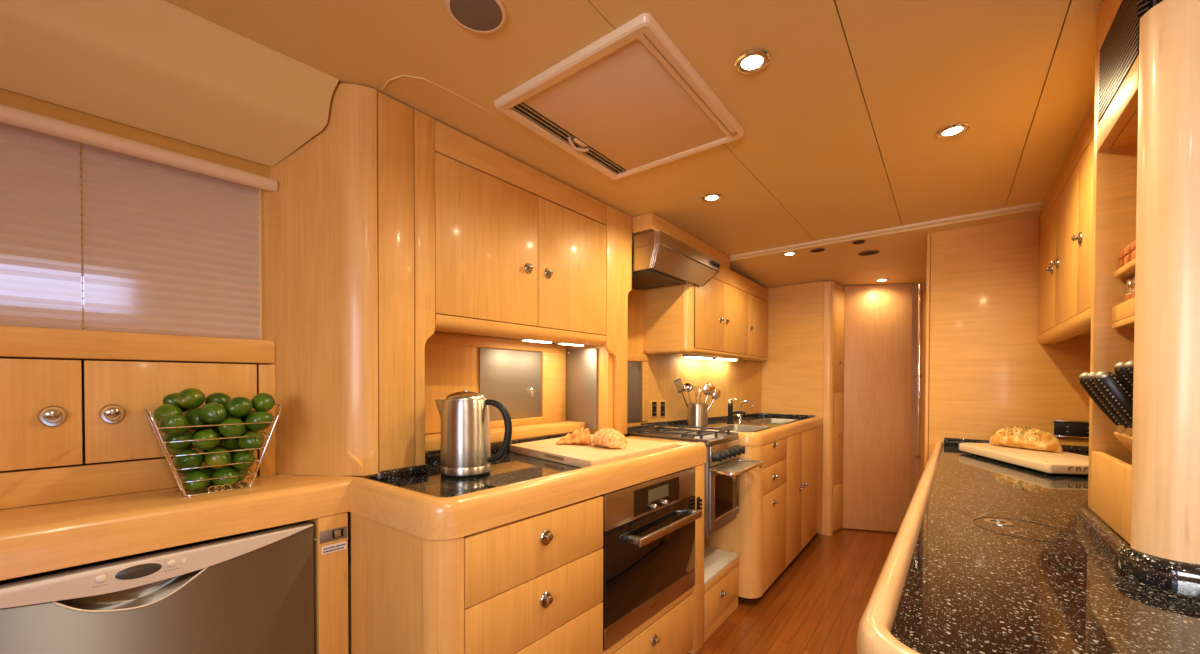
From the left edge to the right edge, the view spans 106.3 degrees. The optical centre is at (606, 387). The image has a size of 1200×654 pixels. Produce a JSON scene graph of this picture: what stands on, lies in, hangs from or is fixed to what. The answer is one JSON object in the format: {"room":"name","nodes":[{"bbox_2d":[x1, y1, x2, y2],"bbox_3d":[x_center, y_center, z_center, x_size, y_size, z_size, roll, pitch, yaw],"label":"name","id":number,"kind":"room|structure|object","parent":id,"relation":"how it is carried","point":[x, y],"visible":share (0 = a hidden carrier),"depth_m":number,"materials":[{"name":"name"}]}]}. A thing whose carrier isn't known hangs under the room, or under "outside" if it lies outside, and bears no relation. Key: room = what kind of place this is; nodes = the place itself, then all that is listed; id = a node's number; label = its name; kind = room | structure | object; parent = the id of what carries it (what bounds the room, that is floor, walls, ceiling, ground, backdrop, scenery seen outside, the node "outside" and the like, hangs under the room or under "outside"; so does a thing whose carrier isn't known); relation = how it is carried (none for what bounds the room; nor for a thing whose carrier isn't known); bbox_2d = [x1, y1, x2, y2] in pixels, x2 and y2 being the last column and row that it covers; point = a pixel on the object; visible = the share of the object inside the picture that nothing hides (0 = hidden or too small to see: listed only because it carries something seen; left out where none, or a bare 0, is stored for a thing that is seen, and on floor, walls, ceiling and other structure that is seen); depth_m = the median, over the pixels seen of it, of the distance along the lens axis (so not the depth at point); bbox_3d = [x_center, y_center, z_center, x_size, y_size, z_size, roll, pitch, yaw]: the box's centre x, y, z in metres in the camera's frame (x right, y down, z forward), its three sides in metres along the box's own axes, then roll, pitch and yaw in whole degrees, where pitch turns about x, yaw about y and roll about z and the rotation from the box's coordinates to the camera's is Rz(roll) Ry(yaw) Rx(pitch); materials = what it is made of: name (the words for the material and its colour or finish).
{"room":"ship interior","nodes":[
{"label":"ship interior","id":0,"kind":"room"},
{"bbox_2d":[1,143,271,509],"bbox_3d":[-1.670,0.117,0.667,0.247,2.100,2.512,1,1,37],"label":"wall","id":1,"kind":"structure","parent":0,"point":[80,143],"depth_m":1.11,"materials":[{"name":"wood"}]},
{"bbox_2d":[289,432,533,653],"bbox_3d":[-0.660,0.101,2.071,0.160,2.100,1.410,1,1,37],"label":"wall","id":2,"kind":"structure","parent":0,"point":[370,477],"depth_m":1.70,"materials":[{"name":"brown wood"}]},
{"bbox_2d":[165,0,1102,256],"bbox_3d":[0.242,-0.867,0.558,2.809,0.020,4.713,1,1,37],"label":"ceiling","id":3,"kind":"structure","parent":0,"point":[368,43],"depth_m":1.30,"materials":[{"name":"paint"}]},
{"bbox_2d":[445,0,505,33],"bbox_3d":[-0.297,-0.860,1.028,0.134,0.008,0.134,1,1,37],"label":"ceiling speaker","id":4,"kind":"object","parent":3,"relation":"attached to","point":[477,16],"visible":1,"depth_m":1.03},
{"bbox_2d":[382,75,655,209],"bbox_3d":[-0.157,-0.873,1.722,0.139,0.004,1.291,1,1,44],"label":"trim","id":5,"kind":"structure","parent":3,"relation":"attached to","point":[386,83],"depth_m":1.45,"materials":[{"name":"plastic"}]},
{"bbox_2d":[494,13,744,179],"bbox_3d":[0.063,-0.853,1.449,0.559,0.032,0.628,1,1,37],"label":"ceiling hatch","id":6,"kind":"object","parent":3,"relation":"attached to","point":[628,102],"visible":1,"depth_m":1.37,"materials":[{"name":"beige"}]},
{"bbox_2d":[632,212,729,268],"bbox_3d":[0.334,-0.842,2.808,0.507,0.082,1.013,1,1,37],"label":"board","id":7,"kind":"object","parent":3,"relation":"attached to","point":[649,222],"visible":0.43,"depth_m":2.43,"materials":[{"name":"brown wood"}]},
{"bbox_2d":[702,193,721,201],"bbox_3d":[0.487,-0.872,2.071,0.090,0.007,0.090,1,1,37],"label":"recessed light","id":8,"kind":"object","parent":3,"relation":"in","point":[711,197],"visible":1,"depth_m":2.06,"materials":[{"name":"silver metal"}]},
{"bbox_2d":[735,49,769,73],"bbox_3d":[0.387,-0.861,1.192,0.090,0.007,0.090,1,1,37],"label":"recessed light","id":9,"kind":"object","parent":3,"relation":"in","point":[751,61],"visible":1,"depth_m":1.19,"materials":[{"name":"silver metal"}]},
{"bbox_2d":[936,122,969,137],"bbox_3d":[1.167,-0.863,1.516,0.090,0.007,0.090,1,1,37],"label":"recessed light","id":10,"kind":"object","parent":3,"relation":"in","point":[952,130],"visible":1,"depth_m":1.51,"materials":[{"name":"silver metal"}]},
{"bbox_2d":[540,289,761,436],"bbox_3d":[0.520,0.090,3.142,2.300,2.100,0.120,-1,1,-42],"label":"wall","id":11,"kind":"structure","parent":0,"point":[741,380],"depth_m":3.08,"materials":[{"name":"brown wood"}]},
{"bbox_2d":[413,110,631,465],"bbox_3d":[-0.393,-0.303,1.990,0.457,1.140,1.175,1,1,37],"label":"upper cabinet","id":12,"kind":"object","parent":11,"relation":"attached to","point":[504,248],"depth_m":1.77,"materials":[{"name":"brown wood"}]},
{"bbox_2d":[479,348,541,420],"bbox_3d":[-0.426,-0.012,2.072,0.026,0.316,0.367,1,1,37],"label":"sliding door","id":13,"kind":"structure","parent":12,"relation":"attached to","point":[512,378],"depth_m":2.07,"materials":[{"name":"silver"}]},
{"bbox_2d":[518,338,555,342],"bbox_3d":[-0.305,-0.209,1.996,0.064,0.018,0.171,1,1,37],"label":"light","id":14,"kind":"object","parent":12,"relation":"attached to","point":[521,339],"visible":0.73,"depth_m":1.97,"materials":[{"name":"white"}]},
{"bbox_2d":[523,340,551,342],"bbox_3d":[-0.305,-0.203,1.996,0.039,0.004,0.141,1,1,37],"label":"diffuser","id":15,"kind":"object","parent":14,"relation":"attached to","point":[539,341],"depth_m":1.98,"materials":[{"name":"white"}]},
{"bbox_2d":[566,348,596,428],"bbox_3d":[-0.129,0.007,2.291,0.200,0.405,0.009,1,1,37],"label":"plate","id":16,"kind":"object","parent":12,"relation":"attached to","point":[581,364],"visible":0.9,"depth_m":2.29,"materials":[{"name":"silver"}]},
{"bbox_2d":[627,354,647,422],"bbox_3d":[0.093,0.008,2.666,0.450,0.415,0.012,-1,1,-42],"label":"backsplash","id":17,"kind":"structure","parent":11,"relation":"attached to","point":[637,372],"depth_m":2.75,"materials":[{"name":"beige"}]},
{"bbox_2d":[650,400,656,417],"bbox_3d":[0.303,0.138,2.857,0.060,0.110,0.012,-1,1,-42],"label":"wall socket","id":18,"kind":"object","parent":11,"relation":"attached to","point":[653,403],"visible":1,"depth_m":2.85,"materials":[{"name":"brown plastic"}]},
{"bbox_2d":[659,400,664,416],"bbox_3d":[0.364,0.140,2.912,0.060,0.110,0.012,-1,1,-42],"label":"wall socket","id":19,"kind":"object","parent":11,"relation":"attached to","point":[661,402],"visible":1,"depth_m":2.90,"materials":[{"name":"brown plastic"}]},
{"bbox_2d":[632,230,719,289],"bbox_3d":[0.306,-0.688,2.642,0.467,0.190,0.732,1,1,37],"label":"extractor hood","id":20,"kind":"object","parent":11,"relation":"attached to","point":[659,259],"visible":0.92,"depth_m":2.39,"materials":[{"name":"silver metal"}]},
{"bbox_2d":[644,265,767,361],"bbox_3d":[0.791,-0.505,3.245,0.341,0.599,1.401,1,1,37],"label":"upper cabinet","id":21,"kind":"object","parent":11,"relation":"attached to","point":[726,317],"visible":0.95,"depth_m":2.82,"materials":[{"name":"brown wood"}]},
{"bbox_2d":[682,354,738,360],"bbox_3d":[0.752,-0.214,3.187,0.610,0.038,0.055,-1,1,-42],"label":"tube light","id":22,"kind":"object","parent":21,"relation":"attached to","point":[690,356],"visible":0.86,"depth_m":3.10,"materials":[{"name":"white"}]},
{"bbox_2d":[624,424,764,536],"bbox_3d":[0.403,0.449,2.313,0.702,0.464,0.423,1,1,37],"label":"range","id":23,"kind":"object","parent":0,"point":[723,468],"visible":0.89,"depth_m":2.16,"materials":[{"name":"silver"}]},
{"bbox_2d":[624,424,738,445],"bbox_3d":[0.350,0.245,2.353,0.566,0.040,0.372,1,1,37],"label":"cooktop","id":24,"kind":"object","parent":23,"relation":"in","point":[723,437],"depth_m":2.27,"materials":[{"name":"silver metal"}]},
{"bbox_2d":[688,527,897,653],"bbox_3d":[0.529,1.188,1.371,3.600,0.050,6.200,1,1,37],"label":"floor","id":25,"kind":"structure","parent":0,"point":[817,604],"depth_m":2.39,"materials":[{"name":"brown wood"}]},
{"bbox_2d":[0,521,313,653],"bbox_3d":[-1.084,0.763,1.067,0.306,0.800,0.600,1,1,42],"label":"dishwasher","id":26,"kind":"object","parent":25,"relation":"on","point":[252,592],"visible":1,"depth_m":1.00,"materials":[{"name":"silver metal"}]},
{"bbox_2d":[0,475,357,580],"bbox_3d":[-1.543,0.309,0.483,0.231,0.088,2.305,1,1,42],"label":"countertop","id":27,"kind":"structure","parent":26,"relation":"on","point":[35,539],"depth_m":0.98,"materials":[{"name":"brown wood"}]},
{"bbox_2d":[144,403,281,496],"bbox_3d":[-0.978,0.151,1.127,0.159,0.213,0.247,1,1,42],"label":"wire basket","id":28,"kind":"object","parent":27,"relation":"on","point":[148,412],"visible":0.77,"depth_m":1.09,"materials":[{"name":"silver metal"}]},
{"bbox_2d":[153,404,182,422],"bbox_3d":[-1.036,0.065,1.063,0.053,0.050,0.053,0,1,-3],"label":"lime","id":29,"kind":"object","parent":28,"relation":"in","point":[161,411],"visible":0.59,"depth_m":1.04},
{"bbox_2d":[159,413,188,435],"bbox_3d":[-0.995,0.086,1.035,0.052,0.052,0.052,0,1,-4],"label":"lime","id":30,"kind":"object","parent":28,"relation":"in","point":[170,420],"visible":0.98,"depth_m":1.02,"materials":[{"name":"food"}]},
{"bbox_2d":[163,393,189,411],"bbox_3d":[-1.063,0.039,1.116,0.052,0.051,0.052,0,1,-33],"label":"lime","id":31,"kind":"object","parent":28,"relation":"in","point":[171,398],"visible":0.43,"depth_m":1.09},
{"bbox_2d":[163,430,192,449],"bbox_3d":[-1.014,0.125,1.067,0.054,0.050,0.053,1,1,36],"label":"lime","id":32,"kind":"object","parent":28,"relation":"in","point":[187,435],"visible":0.66,"depth_m":1.05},
{"bbox_2d":[167,445,192,454],"bbox_3d":[-1.048,0.142,1.105,0.052,0.052,0.052,-1,1,-44],"label":"lime","id":33,"kind":"object","parent":28,"relation":"in","point":[171,452],"visible":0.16,"depth_m":1.08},
{"bbox_2d":[174,450,202,470],"bbox_3d":[-0.991,0.173,1.066,0.053,0.050,0.053,0,1,6],"label":"lime","id":34,"kind":"object","parent":28,"relation":"in","point":[189,461],"visible":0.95,"depth_m":1.05,"materials":[{"name":"food"}]},
{"bbox_2d":[177,388,204,408],"bbox_3d":[-1.014,0.028,1.098,0.053,0.051,0.053,1,1,41],"label":"lime","id":35,"kind":"object","parent":28,"relation":"in","point":[190,398],"visible":1,"depth_m":1.08,"materials":[{"name":"food"}]},
{"bbox_2d":[182,470,209,491],"bbox_3d":[-0.989,0.226,1.085,0.053,0.050,0.053,0,1,14],"label":"lime","id":36,"kind":"object","parent":28,"relation":"in","point":[197,474],"visible":0.91,"depth_m":1.07,"materials":[{"name":"food"}]},
{"bbox_2d":[185,409,208,429],"bbox_3d":[-0.996,0.079,1.096,0.051,0.052,0.052,0,1,10],"label":"lime","id":37,"kind":"object","parent":28,"relation":"in","point":[193,417],"visible":0.56,"depth_m":1.08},
{"bbox_2d":[191,429,220,449],"bbox_3d":[-0.963,0.126,1.083,0.054,0.050,0.053,-1,1,-42],"label":"lime","id":38,"kind":"object","parent":28,"relation":"in","point":[206,433],"visible":0.98,"depth_m":1.07,"materials":[{"name":"food"}]},
{"bbox_2d":[200,467,216,486],"bbox_3d":[-1.002,0.225,1.133,0.052,0.050,0.053,1,1,33],"label":"lime","id":39,"kind":"object","parent":28,"relation":"in","point":[209,470],"visible":0.2,"depth_m":1.12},
{"bbox_2d":[199,403,226,423],"bbox_3d":[-0.946,0.063,1.082,0.052,0.051,0.053,0,1,-13],"label":"lime","id":40,"kind":"object","parent":28,"relation":"in","point":[211,413],"visible":1,"depth_m":1.07,"materials":[{"name":"food"}]},
{"bbox_2d":[204,448,230,468],"bbox_3d":[-0.956,0.174,1.106,0.052,0.051,0.052,0,1,-25],"label":"lime","id":41,"kind":"object","parent":28,"relation":"in","point":[210,459],"visible":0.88,"depth_m":1.09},
{"bbox_2d":[205,392,230,406],"bbox_3d":[-1.000,0.039,1.161,0.052,0.051,0.053,0,1,-30],"label":"lime","id":42,"kind":"object","parent":28,"relation":"in","point":[221,398],"visible":0.55,"depth_m":1.14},
{"bbox_2d":[212,467,237,487],"bbox_3d":[-0.953,0.226,1.125,0.052,0.051,0.052,0,1,-29],"label":"lime","id":43,"kind":"object","parent":28,"relation":"in","point":[225,471],"visible":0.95,"depth_m":1.11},
{"bbox_2d":[219,435,239,450],"bbox_3d":[-0.960,0.138,1.150,0.052,0.051,0.053,0,1,4],"label":"lime","id":44,"kind":"object","parent":28,"relation":"in","point":[232,443],"visible":0.44,"depth_m":1.13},
{"bbox_2d":[218,418,245,436],"bbox_3d":[-0.927,0.101,1.115,0.052,0.051,0.052,0,1,-39],"label":"lime","id":45,"kind":"object","parent":28,"relation":"in","point":[225,430],"visible":0.95,"depth_m":1.10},
{"bbox_2d":[227,465,247,482],"bbox_3d":[-0.968,0.225,1.171,0.054,0.050,0.053,0,1,-31],"label":"lime","id":46,"kind":"object","parent":28,"relation":"in","point":[240,472],"visible":0.29,"depth_m":1.16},
{"bbox_2d":[226,397,252,416],"bbox_3d":[-0.919,0.049,1.127,0.053,0.051,0.053,-1,1,-43],"label":"lime","id":47,"kind":"object","parent":28,"relation":"in","point":[237,406],"visible":1,"depth_m":1.11,"materials":[{"name":"food"}]},
{"bbox_2d":[230,450,255,469],"bbox_3d":[-0.929,0.186,1.151,0.053,0.051,0.053,0,1,5],"label":"lime","id":48,"kind":"object","parent":28,"relation":"in","point":[240,456],"visible":0.95,"depth_m":1.13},
{"bbox_2d":[239,431,263,450],"bbox_3d":[-0.907,0.137,1.149,0.053,0.050,0.053,0,1,-17],"label":"lime","id":49,"kind":"object","parent":28,"relation":"in","point":[246,442],"visible":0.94,"depth_m":1.13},
{"bbox_2d":[245,411,272,430],"bbox_3d":[-0.890,0.086,1.153,0.053,0.051,0.052,0,1,22],"label":"lime","id":50,"kind":"object","parent":28,"relation":"in","point":[258,416],"visible":0.95,"depth_m":1.14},
{"bbox_2d":[251,393,274,411],"bbox_3d":[-0.900,0.040,1.179,0.053,0.050,0.053,0,1,19],"label":"lime","id":51,"kind":"object","parent":28,"relation":"in","point":[265,402],"visible":0.96,"depth_m":1.16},
{"bbox_2d":[306,512,347,653],"bbox_3d":[-0.806,0.754,1.275,0.182,0.816,0.080,1,1,42],"label":"stile","id":52,"kind":"object","parent":25,"relation":"on","point":[330,533],"visible":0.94,"depth_m":1.21,"materials":[{"name":"brown wood"}]},
{"bbox_2d":[323,543,344,552],"bbox_3d":[-0.736,0.436,1.216,0.001,0.012,0.052,1,1,42],"label":"print","id":53,"kind":"object","parent":52,"relation":"on","point":[327,547],"depth_m":1.22},
{"bbox_2d":[351,495,602,653],"bbox_3d":[-0.349,0.754,1.351,0.451,0.816,0.596,1,1,37],"label":"base cabinet","id":54,"kind":"object","parent":25,"relation":"on","point":[533,584],"visible":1,"depth_m":1.17,"materials":[{"name":"brown wood"}]},
{"bbox_2d":[603,464,704,653],"bbox_3d":[0.070,0.748,1.850,0.445,0.816,0.719,1,1,37],"label":"base cabinet","id":55,"kind":"object","parent":25,"relation":"on","point":[678,628],"visible":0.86,"depth_m":1.86,"materials":[{"name":"brown wood"}]},
{"bbox_2d":[348,432,706,539],"bbox_3d":[-0.202,0.284,1.683,0.642,0.112,1.320,1,1,37],"label":"countertop","id":56,"kind":"structure","parent":55,"relation":"on","point":[418,501],"depth_m":1.25,"materials":[{"name":"brown wood"}]},
{"bbox_2d":[261,83,414,478],"bbox_3d":[-0.789,-0.296,1.377,0.268,1.140,0.372,1,1,37],"label":"wall column","id":57,"kind":"structure","parent":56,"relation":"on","point":[337,228],"depth_m":1.30,"materials":[{"name":"brown wood"}]},
{"bbox_2d":[435,390,511,477],"bbox_3d":[-0.426,0.141,1.414,0.218,0.264,0.160,1,1,37],"label":"kettle","id":58,"kind":"object","parent":56,"relation":"on","point":[465,440],"visible":1,"depth_m":1.36,"materials":[{"name":"silver metal"}]},
{"bbox_2d":[509,434,676,467],"bbox_3d":[-0.068,0.254,1.862,0.527,0.030,0.582,1,1,37],"label":"board","id":59,"kind":"object","parent":56,"relation":"on","point":[581,455],"visible":0.7,"depth_m":1.73,"materials":[{"name":"brown wood"}]},
{"bbox_2d":[556,427,591,444],"bbox_3d":[-0.127,0.202,1.884,0.146,0.071,0.100,0,1,16],"label":"croissant","id":60,"kind":"object","parent":59,"relation":"on","point":[581,436],"visible":1,"depth_m":1.85,"materials":[{"name":"food"}]},
{"bbox_2d":[592,428,627,448],"bbox_3d":[0.009,0.201,1.794,0.166,0.075,0.119,1,1,37],"label":"croissant","id":61,"kind":"object","parent":59,"relation":"on","point":[605,437],"visible":1,"depth_m":1.75,"materials":[{"name":"food"}]},
{"bbox_2d":[600,467,701,650],"bbox_3d":[0.056,0.596,1.797,0.482,0.506,0.619,1,1,37],"label":"oven","id":62,"kind":"object","parent":55,"relation":"in","point":[648,547],"visible":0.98,"depth_m":1.63,"materials":[{"name":"black glass"}]},
{"bbox_2d":[704,545,738,641],"bbox_3d":[0.349,0.707,2.359,0.606,0.885,0.409,1,1,37],"label":"base cabinet","id":63,"kind":"object","parent":25,"relation":"on","point":[721,567],"visible":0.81,"depth_m":2.19,"materials":[{"name":"brown wood"}]},
{"bbox_2d":[704,425,821,598],"bbox_3d":[1.000,0.719,3.055,0.597,0.846,1.473,1,1,37],"label":"base cabinet","id":64,"kind":"object","parent":25,"relation":"on","point":[780,502],"visible":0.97,"depth_m":2.52,"materials":[{"name":"brown wood"}]},
{"bbox_2d":[641,413,822,445],"bbox_3d":[0.926,0.302,3.105,0.746,0.160,1.478,1,1,37],"label":"countertop","id":65,"kind":"structure","parent":64,"relation":"on","point":[756,429],"depth_m":2.93,"materials":[{"name":"brown wood"}]},
{"bbox_2d":[687,403,707,425],"bbox_3d":[0.598,0.176,2.949,0.135,0.141,0.135,1,1,37],"label":"pot","id":66,"kind":"object","parent":65,"relation":"on","point":[697,414],"visible":0.97,"depth_m":2.89,"materials":[{"name":"silver metal"}]},
{"bbox_2d":[674,378,687,407],"bbox_3d":[0.510,0.091,2.939,0.145,0.300,0.012,0,1,-6],"label":"turner","id":67,"kind":"object","parent":66,"relation":"in","point":[677,380],"visible":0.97,"depth_m":2.93,"materials":[{"name":"metal"}]},
{"bbox_2d":[703,383,714,403],"bbox_3d":[0.658,0.107,2.930,0.106,0.266,0.014,0,1,6],"label":"skimmer","id":68,"kind":"object","parent":66,"relation":"in","point":[708,389],"visible":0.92,"depth_m":2.92,"materials":[{"name":"silver metal"}]},
{"bbox_2d":[727,398,745,422],"bbox_3d":[0.885,0.160,3.075,0.126,0.173,0.070,1,1,37],"label":"mixer tap","id":69,"kind":"object","parent":65,"relation":"on","point":[730,402],"visible":1,"depth_m":3.09,"materials":[{"name":"black metal"}]},
{"bbox_2d":[822,281,843,535],"bbox_3d":[1.777,0.165,3.535,0.261,1.945,0.116,-1,1,-40],"label":"door frame","id":70,"kind":"structure","parent":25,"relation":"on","point":[833,347],"depth_m":3.46,"materials":[{"name":"brown wood"}]},
{"bbox_2d":[915,284,921,487],"bbox_3d":[2.321,0.191,3.338,0.036,1.899,0.036,1,1,37],"label":"pole","id":71,"kind":"object","parent":25,"relation":"on","point":[919,350],"visible":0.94,"depth_m":3.33,"materials":[{"name":"silver metal"}]},
{"bbox_3d":[1.614,0.784,1.111,1.246,0.770,2.370,1,1,37],"label":"base cabinet","id":72,"kind":"object","parent":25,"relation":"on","visible":0},
{"bbox_2d":[856,437,1199,653],"bbox_3d":[1.563,0.341,1.109,1.344,0.112,2.445,1,1,37],"label":"countertop","id":73,"kind":"structure","parent":72,"relation":"on","point":[947,583],"depth_m":0.76,"materials":[{"name":"brown stone"}]},
{"bbox_2d":[973,517,1073,541],"bbox_3d":[0.962,0.328,1.043,0.172,0.003,0.172,1,1,37],"label":"lid","id":74,"kind":"object","parent":73,"relation":"on","point":[988,519],"visible":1,"depth_m":1.08,"materials":[{"name":"silver metal"}]},
{"bbox_2d":[959,443,1088,474],"bbox_3d":[1.799,0.297,1.888,0.300,0.045,0.600,0,1,11],"label":"board","id":75,"kind":"object","parent":73,"relation":"on","point":[1047,462],"visible":0.71,"depth_m":1.79,"materials":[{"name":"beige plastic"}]},
{"bbox_2d":[989,427,1062,452],"bbox_3d":[1.860,0.225,1.999,0.122,0.096,0.262,0,1,-17],"label":"bread loaf","id":76,"kind":"object","parent":75,"relation":"on","point":[1017,437],"visible":1,"depth_m":1.95,"materials":[{"name":"food"}]},
{"bbox_2d":[1114,432,1131,452],"bbox_3d":[1.155,0.128,0.808,0.288,0.271,0.215,1,1,37],"label":"knife block","id":77,"kind":"object","parent":73,"relation":"on","point":[1126,440],"visible":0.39,"depth_m":0.94,"materials":[{"name":"brown wood"}]},
{"bbox_2d":[1079,372,1124,432],"bbox_3d":[1.077,0.033,0.962,0.092,0.131,0.032,1,1,37],"label":"knife","id":78,"kind":"object","parent":77,"relation":"attached to","point":[1118,426],"visible":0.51,"depth_m":0.97,"materials":[{"name":"black plastic"}]},
{"bbox_2d":[1086,372,1132,435],"bbox_3d":[1.038,0.034,0.911,0.092,0.131,0.032,1,1,37],"label":"knife","id":79,"kind":"object","parent":77,"relation":"attached to","point":[1128,430],"visible":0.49,"depth_m":0.92,"materials":[{"name":"black plastic"}]},
{"bbox_2d":[1094,371,1132,426],"bbox_3d":[1.000,0.035,0.860,0.092,0.131,0.032,1,1,37],"label":"knife","id":80,"kind":"object","parent":77,"relation":"attached to","point":[1115,391],"visible":0.74,"depth_m":0.86,"materials":[{"name":"black plastic"}]},
{"bbox_2d":[1114,362,1132,392],"bbox_3d":[1.102,0.011,0.918,0.089,0.125,0.032,1,1,37],"label":"knife","id":81,"kind":"object","parent":77,"relation":"attached to","point":[1118,368],"visible":0.22,"depth_m":0.93,"materials":[{"name":"black plastic"}]},
{"bbox_2d":[1123,361,1133,382],"bbox_3d":[1.063,0.011,0.867,0.089,0.125,0.032,1,1,37],"label":"knife","id":82,"kind":"object","parent":77,"relation":"attached to","point":[1128,366],"visible":0.1,"depth_m":0.88,"materials":[{"name":"black plastic"}]},
{"bbox_2d":[1088,0,1199,564],"bbox_3d":[1.417,-0.258,0.611,0.984,1.185,0.365,1,1,37],"label":"shelving unit","id":83,"kind":"object","parent":73,"relation":"on","point":[1146,170],"visible":0.97,"depth_m":0.78,"materials":[{"name":"brown wood"}]},
{"bbox_2d":[1117,249,1125,268],"bbox_3d":[1.145,-0.281,0.982,0.034,0.040,0.034,1,1,37],"label":"spice jar","id":84,"kind":"object","parent":83,"relation":"on","point":[1121,256],"visible":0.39,"depth_m":0.98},
{"bbox_2d":[1112,297,1134,328],"bbox_3d":[1.178,-0.153,0.809,0.308,0.050,0.284,1,1,37],"label":"shelf","id":85,"kind":"object","parent":83,"relation":"on","point":[1123,312],"depth_m":0.95,"materials":[{"name":"brown wood"}]},
{"bbox_2d":[1113,258,1135,278],"bbox_3d":[1.179,-0.249,0.808,0.308,0.018,0.284,1,1,37],"label":"shelf","id":86,"kind":"object","parent":83,"relation":"attached to","point":[1127,271],"depth_m":0.97,"materials":[{"name":"brown wood"}]},
{"bbox_2d":[1098,0,1156,120],"bbox_3d":[1.037,-0.678,0.901,0.021,0.165,0.269,1,1,37],"label":"vent grille","id":87,"kind":"object","parent":83,"relation":"attached to","point":[1120,46],"depth_m":0.89,"materials":[{"name":"metal"}]},
{"bbox_2d":[1124,244,1132,264],"bbox_3d":[1.118,-0.280,0.946,0.034,0.040,0.034,1,1,37],"label":"spice jar","id":88,"kind":"object","parent":83,"relation":"on","point":[1127,252],"visible":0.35,"depth_m":0.95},
{"bbox_2d":[1125,279,1132,300],"bbox_3d":[1.152,-0.189,0.973,0.040,0.090,0.039,1,1,37],"label":"spice jar","id":89,"kind":"object","parent":83,"relation":"in","point":[1129,283],"visible":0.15,"depth_m":0.97,"materials":[{"name":"clear glass"}]},
{"bbox_2d":[1130,240,1135,260],"bbox_3d":[1.091,-0.280,0.910,0.034,0.040,0.034,1,1,37],"label":"spice jar","id":90,"kind":"object","parent":83,"relation":"on","point":[1133,244],"visible":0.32,"depth_m":0.92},
{"bbox_2d":[762,281,824,533],"bbox_3d":[1.474,0.158,3.644,0.526,1.955,0.030,1,1,38],"label":"wall","id":91,"kind":"structure","parent":0,"point":[792,373],"depth_m":3.59,"materials":[{"name":"brown wood"}]},
{"bbox_2d":[730,205,1042,287],"bbox_3d":[1.965,-0.842,3.180,2.250,0.135,1.545,1,1,37],"label":"ceiling","id":92,"kind":"structure","parent":0,"point":[901,258],"depth_m":2.98,"materials":[{"name":"plastic"}]},
{"bbox_2d":[910,284,929,501],"bbox_3d":[2.199,0.136,3.708,1.800,2.000,0.060,1,1,37],"label":"door frame","id":93,"kind":"structure","parent":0,"point":[914,288],"depth_m":3.50,"materials":[{"name":"brown wood"}]},
{"bbox_2d":[842,283,911,531],"bbox_3d":[2.120,0.164,3.530,0.470,1.925,0.030,0,1,16],"label":"end door","id":94,"kind":"structure","parent":93,"relation":"in","point":[877,318],"depth_m":3.52,"materials":[{"name":"brown wood"}]},
{"bbox_2d":[928,216,1090,458],"bbox_3d":[2.106,0.130,2.257,0.788,2.050,0.040,1,1,37],"label":"wall","id":95,"kind":"structure","parent":0,"point":[990,372],"depth_m":2.31,"materials":[{"name":"brown wood"}]},
{"bbox_2d":[730,201,1043,257],"bbox_3d":[1.450,-0.876,2.583,1.535,0.021,0.022,1,1,37],"label":"trim","id":96,"kind":"structure","parent":95,"relation":"attached to","point":[1041,202],"depth_m":2.45,"materials":[{"name":"wood"}]},
{"bbox_2d":[924,233,930,468],"bbox_3d":[1.785,0.151,2.502,0.016,2.000,0.048,1,1,37],"label":"trim","id":97,"kind":"structure","parent":95,"relation":"attached to","point":[928,234],"depth_m":2.48,"materials":[{"name":"brown wood"}]},
{"bbox_2d":[1053,420,1088,438],"bbox_3d":[2.243,0.201,2.114,0.205,0.083,0.020,1,1,37],"label":"strip","id":98,"kind":"object","parent":95,"relation":"attached to","point":[1062,428],"visible":0.49,"depth_m":2.13,"materials":[{"name":"black plastic"}]},
{"bbox_3d":[1.213,0.133,-0.032,0.650,2.100,4.820,1,1,37],"label":"wall","id":99,"kind":"structure","parent":0,"visible":0},
{"bbox_2d":[1038,116,1093,344],"bbox_3d":[1.778,-0.516,1.518,0.335,0.635,1.511,1,1,37],"label":"upper cabinet","id":100,"kind":"object","parent":99,"relation":"attached to","point":[1066,219],"visible":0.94,"depth_m":1.65,"materials":[{"name":"brown wood"}]},
{"bbox_2d":[1040,104,1094,213],"bbox_3d":[1.677,-0.850,1.594,0.030,0.028,1.516,1,1,37],"label":"board","id":101,"kind":"object","parent":100,"relation":"on","point":[1091,114],"visible":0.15,"depth_m":1.63,"materials":[{"name":"brown wood"}]},
{"bbox_3d":[-1.368,0.142,-1.131,3.600,2.100,0.060,1,1,37],"label":"wall","id":102,"kind":"structure","parent":0,"visible":0},
{"bbox_2d":[0,123,260,339],"bbox_3d":[-1.440,-0.353,0.802,0.020,0.446,1.328,1,1,42],"label":"window blind","id":103,"kind":"object","parent":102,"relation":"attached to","point":[168,250],"visible":1,"depth_m":1.10,"materials":[{"name":"beige"}]},
{"bbox_2d":[0,88,269,177],"bbox_3d":[-1.702,-0.627,0.511,0.038,0.068,2.150,1,1,42],"label":"board","id":104,"kind":"object","parent":102,"relation":"attached to","point":[7,97],"visible":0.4,"depth_m":1.08,"materials":[{"name":"brown wood"}]},
{"bbox_2d":[0,325,275,509],"bbox_3d":[-1.688,0.069,0.510,0.076,0.389,2.155,1,1,42],"label":"locker","id":105,"kind":"object","parent":102,"relation":"attached to","point":[73,426],"visible":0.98,"depth_m":1.05,"materials":[{"name":"brown wood"}]},
{"bbox_2d":[0,103,277,191],"bbox_3d":[-1.678,-0.572,0.498,0.038,0.038,2.161,1,1,42],"label":"blind valance","id":106,"kind":"object","parent":102,"relation":"attached to","point":[9,115],"visible":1,"depth_m":1.07,"materials":[{"name":"wood"}]},
{"bbox_2d":[0,0,338,166],"bbox_3d":[-1.598,-0.757,0.468,0.188,0.265,2.326,1,1,42],"label":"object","id":107,"kind":"structure","parent":102,"relation":"attached to","point":[161,67],"depth_m":1.05,"materials":[{"name":"plastic"}]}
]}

